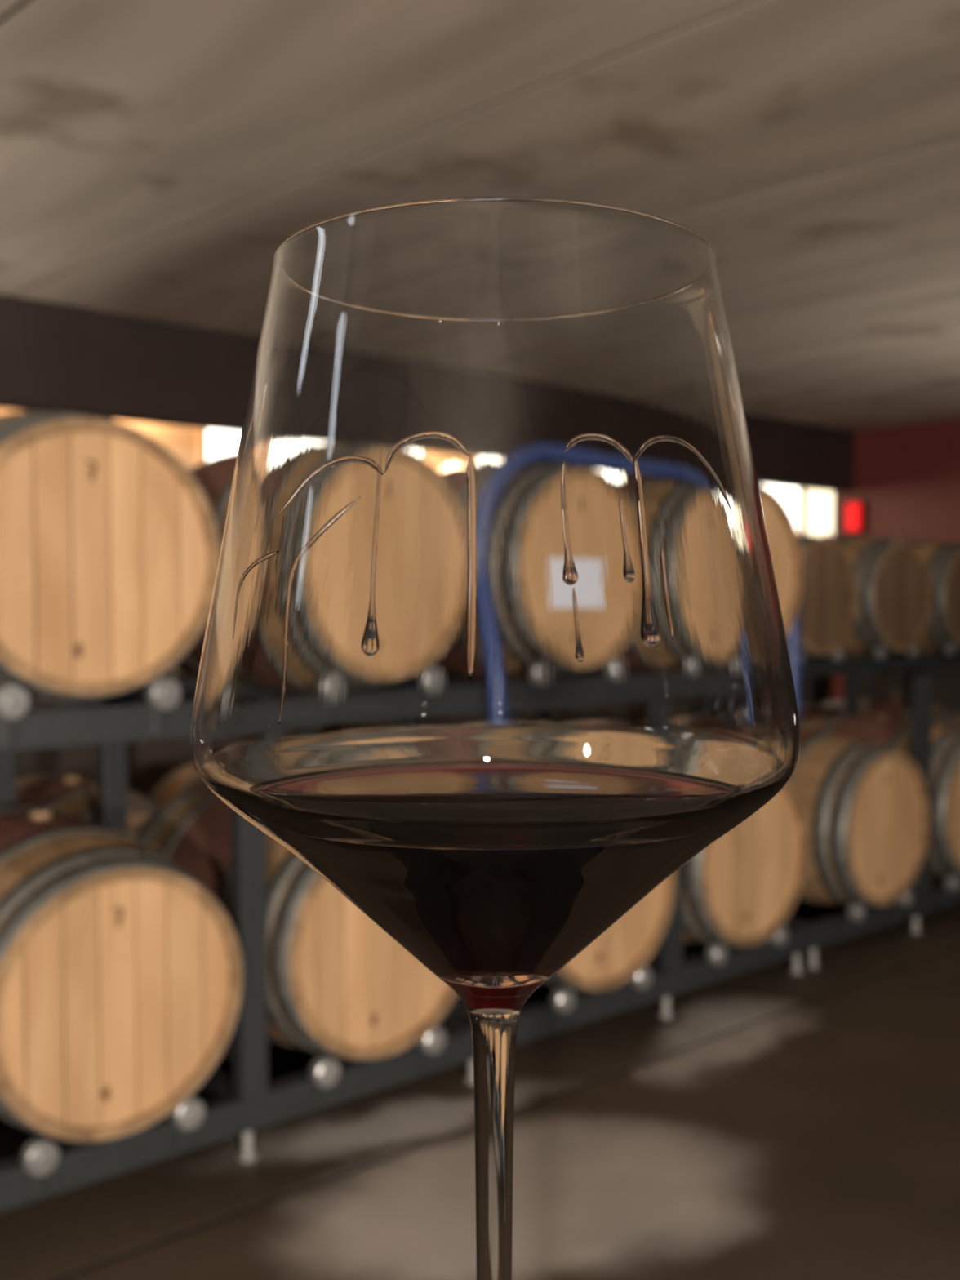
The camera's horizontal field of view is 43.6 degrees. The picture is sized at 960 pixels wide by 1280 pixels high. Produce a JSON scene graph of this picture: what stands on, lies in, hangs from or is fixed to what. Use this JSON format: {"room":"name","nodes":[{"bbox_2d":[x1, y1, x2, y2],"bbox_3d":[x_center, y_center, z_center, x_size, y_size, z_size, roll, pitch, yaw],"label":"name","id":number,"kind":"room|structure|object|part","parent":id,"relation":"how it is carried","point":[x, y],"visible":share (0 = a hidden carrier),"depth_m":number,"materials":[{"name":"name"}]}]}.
{"room":"wine cellar","nodes":[
{"label":"wine cellar","id":0,"kind":"room"},
{"bbox_2d":[0,408,197,469],"bbox_3d":[-1.148,-0.108,6.785,15.000,2.485,0.150,-2,3,-40],"label":"wall","id":1,"kind":"structure","parent":0,"point":[182,442],"depth_m":6.28,"materials":[{"name":"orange paint"}]},
{"bbox_2d":[197,428,241,465],"bbox_3d":[-1.159,-1.050,6.611,0.840,0.460,0.048,-2,3,-40],"label":"window","id":2,"kind":"structure","parent":1,"relation":"in","point":[211,444],"depth_m":6.39,"materials":[{"name":"white glass"}]},
{"bbox_3d":[-1.312,-1.046,6.490,0.382,0.400,0.020,-2,3,-40],"label":"pane","id":3,"kind":"part","parent":2,"relation":"part of","materials":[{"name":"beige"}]},
{"bbox_2d":[15,666,831,799],"bbox_3d":[-1.093,0.267,6.734,15.000,1.740,0.020,-2,3,-40],"label":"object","id":4,"kind":"structure","parent":1,"relation":"attached to","point":[149,762],"depth_m":6.17,"materials":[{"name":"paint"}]},
{"bbox_2d":[761,484,803,533],"bbox_3d":[2.218,-1.044,9.464,1.040,0.670,0.048,-2,3,-40],"label":"window","id":5,"kind":"structure","parent":1,"relation":"in","point":[792,498],"depth_m":9.73,"materials":[{"name":"white glass"}]},
{"bbox_2d":[802,488,833,536],"bbox_3d":[2.990,-1.041,10.116,0.940,0.720,0.048,-2,3,-40],"label":"window","id":6,"kind":"structure","parent":1,"relation":"in","point":[818,505],"depth_m":9.95,"materials":[{"name":"white glass"}]},
{"bbox_2d":[0,0,959,431],"bbox_3d":[1.755,-1.330,3.303,15.000,0.200,8.850,-2,3,-40],"label":"ceiling","id":7,"kind":"structure","parent":0,"point":[157,157],"depth_m":2.95,"materials":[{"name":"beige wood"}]},
{"bbox_3d":[-0.585,-1.163,1.331,8.988,0.003,0.931,2,3,44],"label":"panel","id":8,"kind":"part","parent":7,"relation":"part of","materials":[{"name":"concrete"}]},
{"bbox_3d":[0.141,-1.184,1.944,1.825,0.002,8.850,-2,3,-40],"label":"panel","id":9,"kind":"part","parent":7,"relation":"part of","materials":[{"name":"concrete"}]},
{"bbox_2d":[0,295,854,492],"bbox_3d":[-1.782,-1.067,4.462,11.078,0.394,0.130,-2,3,-40],"label":"beam","id":10,"kind":"structure","parent":7,"relation":"attached to","point":[54,357],"depth_m":4.79,"materials":[{"name":"paint"}]},
{"bbox_3d":[1.592,-1.227,3.168,8.988,0.003,0.931,2,3,44],"label":"panel","id":11,"kind":"part","parent":7,"relation":"part of","materials":[{"name":"concrete"}]},
{"bbox_3d":[2.318,-1.248,3.781,8.988,0.003,0.931,2,3,44],"label":"panel","id":12,"kind":"part","parent":7,"relation":"part of","materials":[{"name":"concrete"}]},
{"bbox_3d":[3.043,-1.269,4.393,8.988,0.003,0.931,2,3,44],"label":"panel","id":13,"kind":"part","parent":7,"relation":"part of","materials":[{"name":"wood"}]},
{"bbox_3d":[3.769,-1.290,5.005,8.988,0.003,0.931,2,3,44],"label":"panel","id":14,"kind":"part","parent":7,"relation":"part of","materials":[{"name":"wood"}]},
{"bbox_3d":[4.495,-1.312,5.617,8.988,0.003,0.931,2,3,44],"label":"panel","id":15,"kind":"part","parent":7,"relation":"part of","materials":[{"name":"concrete"}]},
{"bbox_2d":[0,876,959,1279],"bbox_3d":[1.755,1.333,3.395,15.000,0.160,8.850,-2,3,-40],"label":"floor","id":16,"kind":"structure","parent":0,"point":[782,1124],"depth_m":2.91,"materials":[{"name":"brown concrete"}]},
{"bbox_2d":[0,751,16,806],"bbox_3d":[-1.660,0.752,3.831,1.440,0.971,0.932,-2,3,-40],"label":"rack","id":17,"kind":"object","parent":16,"relation":"on","point":[7,759],"visible":0.02,"depth_m":3.50,"materials":[{"name":"grey metal"}]},
{"bbox_2d":[16,774,160,838],"bbox_3d":[-1.378,0.814,4.069,0.690,0.702,0.950,-2,3,-40],"label":"wine barrel","id":18,"kind":"object","parent":17,"relation":"on","point":[77,796],"visible":0.22,"depth_m":3.87,"materials":[{"name":"brown wood"}]},
{"bbox_3d":[-1.660,0.196,3.811,1.440,0.143,0.932,-2,3,-40],"label":"rack","id":19,"kind":"object","parent":17,"relation":"on","visible":0},
{"bbox_2d":[172,662,187,677],"bbox_3d":[-1.378,-0.156,4.035,0.690,0.702,0.950,-2,3,-40],"label":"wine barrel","id":20,"kind":"object","parent":19,"relation":"on","point":[180,668],"visible":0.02,"depth_m":3.79,"materials":[{"name":"brown wood"}]},
{"bbox_2d":[0,742,473,1212],"bbox_3d":[-0.817,0.735,3.219,1.510,1.049,0.932,-2,3,-40],"label":"rack","id":21,"kind":"object","parent":16,"relation":"on","point":[244,1103],"visible":0.56,"depth_m":2.90,"materials":[{"name":"grey metal"}]},
{"bbox_2d":[0,664,197,751],"bbox_3d":[-0.804,0.139,3.210,1.475,0.143,0.932,-2,3,-40],"label":"rack","id":22,"kind":"object","parent":21,"relation":"on","point":[161,708],"visible":0.33,"depth_m":2.66,"materials":[{"name":"grey metal"}]},
{"bbox_2d":[0,411,220,706],"bbox_3d":[-1.128,-0.195,2.923,0.690,0.702,0.950,-2,3,-40],"label":"wine barrel","id":23,"kind":"object","parent":22,"relation":"on","point":[110,548],"visible":0.95,"depth_m":2.58,"materials":[{"name":"brown wood"}]},
{"bbox_2d":[177,452,237,670],"bbox_3d":[-0.551,-0.212,3.410,0.690,0.702,0.950,-2,3,-40],"label":"wine barrel","id":24,"kind":"object","parent":22,"relation":"on","point":[215,476],"visible":0.07,"depth_m":3.20,"materials":[{"name":"brown wood"}]},
{"bbox_3d":[-1.075,0.645,3.521,0.070,0.891,0.050,-2,3,-40],"label":"post","id":25,"kind":"part","parent":21,"relation":"part of","materials":[{"name":"grey metal"}]},
{"bbox_2d":[0,806,243,1142],"bbox_3d":[-1.090,0.776,2.989,0.690,0.702,0.950,-2,3,-40],"label":"wine barrel","id":26,"kind":"object","parent":21,"relation":"on","point":[122,974],"visible":1,"depth_m":2.64,"materials":[{"name":"brown wood"}]},
{"bbox_3d":[-0.558,0.666,2.910,0.070,0.891,0.050,-2,3,-40],"label":"post","id":27,"kind":"part","parent":21,"relation":"part of","materials":[{"name":"grey metal"}]},
{"bbox_2d":[137,784,457,1060],"bbox_3d":[-0.543,0.760,3.450,0.690,0.702,0.950,-2,3,-40],"label":"wine barrel","id":28,"kind":"object","parent":21,"relation":"on","point":[340,984],"visible":0.41,"depth_m":3.06,"materials":[{"name":"brown wood"}]},
{"bbox_2d":[446,865,808,1045],"bbox_3d":[0.363,0.700,4.215,1.510,1.049,0.932,-2,3,-40],"label":"rack","id":29,"kind":"object","parent":16,"relation":"on","point":[673,975],"visible":0.34,"depth_m":3.89,"materials":[{"name":"grey metal"}]},
{"bbox_2d":[542,871,676,991],"bbox_3d":[0.091,0.741,3.985,0.690,0.702,0.950,-2,3,-40],"label":"wine barrel","id":30,"kind":"object","parent":29,"relation":"on","point":[617,955],"visible":0.07,"depth_m":3.69,"materials":[{"name":"brown wood"}]},
{"bbox_3d":[0.622,0.632,3.906,0.070,0.891,0.050,-2,3,-40],"label":"post","id":31,"kind":"part","parent":29,"relation":"part of","materials":[{"name":"grey metal"}]},
{"bbox_2d":[683,782,808,946],"bbox_3d":[0.637,0.725,4.446,0.690,0.702,0.950,-2,3,-40],"label":"wine barrel","id":32,"kind":"object","parent":29,"relation":"on","point":[741,889],"visible":0.27,"depth_m":4.09,"materials":[{"name":"brown wood"}]},
{"bbox_3d":[0.321,0.106,4.159,1.330,0.143,0.932,-2,3,-40],"label":"rack","id":33,"kind":"object","parent":29,"relation":"on","visible":0},
{"bbox_2d":[758,484,803,636],"bbox_3d":[0.603,-0.246,4.383,0.690,0.702,0.950,-2,3,-40],"label":"wine barrel","id":34,"kind":"object","parent":33,"relation":"on","point":[784,540],"visible":0.09,"depth_m":4.17,"materials":[{"name":"brown wood"}]},
{"bbox_3d":[0.026,-0.229,3.897,0.690,0.702,0.950,-2,3,-40],"label":"wine barrel","id":35,"kind":"object","parent":33,"relation":"on","visible":0},
{"bbox_2d":[758,482,800,718],"bbox_3d":[0.543,-0.154,3.860,1.541,0.907,0.195,-2,3,-43],"label":"hose","id":36,"kind":"object","parent":35,"relation":"on","point":[793,638],"visible":0.05,"depth_m":4.29,"materials":[{"name":"rubber"}]},
{"bbox_2d":[844,673,859,716],"bbox_3d":[1.710,0.654,6.674,1.440,0.971,0.932,-2,3,-40],"label":"rack","id":37,"kind":"object","parent":16,"relation":"on","point":[851,682],"visible":0.02,"depth_m":6.33,"materials":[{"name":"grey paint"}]},
{"bbox_2d":[799,702,905,719],"bbox_3d":[1.991,0.715,6.912,0.690,0.702,0.950,-2,3,-40],"label":"wine barrel","id":38,"kind":"object","parent":37,"relation":"on","point":[825,709],"visible":0.07,"depth_m":6.78,"materials":[{"name":"brown wood"}]},
{"bbox_2d":[800,644,925,677],"bbox_3d":[1.710,0.097,6.654,1.440,0.143,0.932,-2,3,-40],"label":"rack","id":39,"kind":"object","parent":37,"relation":"on","point":[836,664],"visible":0.39,"depth_m":6.41,"materials":[{"name":"grey metal"}]},
{"bbox_2d":[798,533,857,658],"bbox_3d":[1.430,-0.238,6.405,0.690,0.702,0.950,-2,3,-40],"label":"wine barrel","id":40,"kind":"object","parent":39,"relation":"on","point":[828,606],"visible":0.27,"depth_m":6.08,"materials":[{"name":"brown wood"}]},
{"bbox_2d":[822,533,931,657],"bbox_3d":[1.991,-0.255,6.879,0.690,0.702,0.950,-2,3,-40],"label":"wine barrel","id":41,"kind":"object","parent":39,"relation":"on","point":[894,585],"visible":0.4,"depth_m":6.50,"materials":[{"name":"brown wood"}]},
{"bbox_2d":[802,668,930,704],"bbox_3d":[2.547,0.629,7.380,0.731,0.971,0.932,-2,3,-40],"label":"rack","id":42,"kind":"object","parent":16,"relation":"on","point":[808,686],"visible":0.02,"depth_m":7.43,"materials":[{"name":"grey metal"}]},
{"bbox_3d":[2.038,0.586,7.449,0.042,0.888,0.060,-2,3,-40],"label":"post","id":43,"kind":"part","parent":42,"relation":"part of","materials":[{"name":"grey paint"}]},
{"bbox_3d":[2.569,0.570,7.897,0.029,0.888,0.060,-2,3,-40],"label":"post","id":44,"kind":"part","parent":42,"relation":"part of","materials":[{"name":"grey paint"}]},
{"bbox_2d":[820,696,959,729],"bbox_3d":[2.553,0.699,7.386,0.690,0.702,0.950,-2,3,-40],"label":"wine barrel","id":45,"kind":"object","parent":42,"relation":"on","point":[945,716],"visible":0.16,"depth_m":7.17,"materials":[{"name":"brown wood"}]},
{"bbox_3d":[2.532,0.606,6.864,0.042,0.888,0.060,-2,3,-40],"label":"post","id":46,"kind":"part","parent":42,"relation":"part of","materials":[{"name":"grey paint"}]},
{"bbox_2d":[890,643,959,668],"bbox_3d":[2.550,0.073,7.364,0.695,0.143,0.932,-2,3,-40],"label":"rack","id":47,"kind":"object","parent":42,"relation":"on","point":[949,657],"visible":0.32,"depth_m":6.91,"materials":[{"name":"grey metal"}]},
{"bbox_2d":[893,537,959,653],"bbox_3d":[2.553,-0.271,7.353,0.690,0.702,0.950,-2,3,-40],"label":"wine barrel","id":48,"kind":"object","parent":47,"relation":"on","point":[942,559],"visible":0.3,"depth_m":6.90,"materials":[{"name":"brown wood"}]},
{"bbox_2d":[782,676,959,968],"bbox_3d":[1.544,0.665,5.211,1.510,1.049,0.932,-2,3,-40],"label":"rack","id":49,"kind":"object","parent":16,"relation":"on","point":[922,899],"visible":0.32,"depth_m":4.86,"materials":[{"name":"grey metal"}]},
{"bbox_2d":[787,729,929,906],"bbox_3d":[1.271,0.707,4.981,0.690,0.702,0.950,-2,3,-40],"label":"wine barrel","id":50,"kind":"object","parent":49,"relation":"on","point":[865,806],"visible":0.41,"depth_m":4.59,"materials":[{"name":"brown wood"}]},
{"bbox_2d":[799,715,959,878],"bbox_3d":[1.818,0.691,5.442,0.690,0.702,0.950,-2,3,-40],"label":"wine barrel","id":51,"kind":"object","parent":49,"relation":"on","point":[895,734],"visible":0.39,"depth_m":5.01,"materials":[{"name":"brown wood"}]},
{"bbox_3d":[1.802,0.597,4.902,0.070,0.891,0.050,-2,3,-40],"label":"post","id":52,"kind":"part","parent":49,"relation":"part of","materials":[{"name":"grey metal"}]},
{"bbox_3d":[-0.537,0.720,4.778,1.440,0.971,0.932,-2,3,-40],"label":"rack","id":53,"kind":"object","parent":16,"relation":"on","visible":0},
{"bbox_2d":[148,763,204,807],"bbox_3d":[-0.817,0.797,4.543,0.690,0.702,0.950,-2,3,-40],"label":"wine barrel","id":54,"kind":"object","parent":53,"relation":"on","point":[186,778],"visible":0.07,"depth_m":4.63,"materials":[{"name":"brown wood"}]},
{"bbox_3d":[0.002,0.770,0.227,0.320,1.185,0.320,-2,3,-40],"label":"stand","id":55,"kind":"object","parent":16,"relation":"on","visible":0},
{"bbox_2d":[190,195,800,1279],"bbox_3d":[0.002,0.058,0.202,0.099,0.239,0.099,0,2,6],"label":"wine glass","id":56,"kind":"object","parent":55,"relation":"on","point":[495,648],"visible":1,"depth_m":0.16,"materials":[{"name":"clear glass"}]},
{"bbox_2d":[831,417,959,700],"bbox_3d":[4.925,-0.055,5.259,0.150,2.485,7.680,-2,3,-40],"label":"wall","id":57,"kind":"structure","parent":0,"point":[907,476],"depth_m":7.70,"materials":[{"name":"red paint"}]},
{"bbox_2d":[844,499,866,533],"bbox_3d":[2.484,-0.816,7.963,0.060,0.220,0.140,-2,3,-40],"label":"lamp","id":58,"kind":"object","parent":57,"relation":"attached to","point":[855,510],"visible":1,"depth_m":7.93,"materials":[{"name":"red plastic"}]},
{"bbox_2d":[858,649,959,707],"bbox_3d":[4.921,0.382,5.153,0.012,1.620,7.500,-2,3,-40],"label":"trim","id":59,"kind":"structure","parent":57,"relation":"attached to","point":[945,681],"depth_m":7.69,"materials":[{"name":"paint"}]}
]}

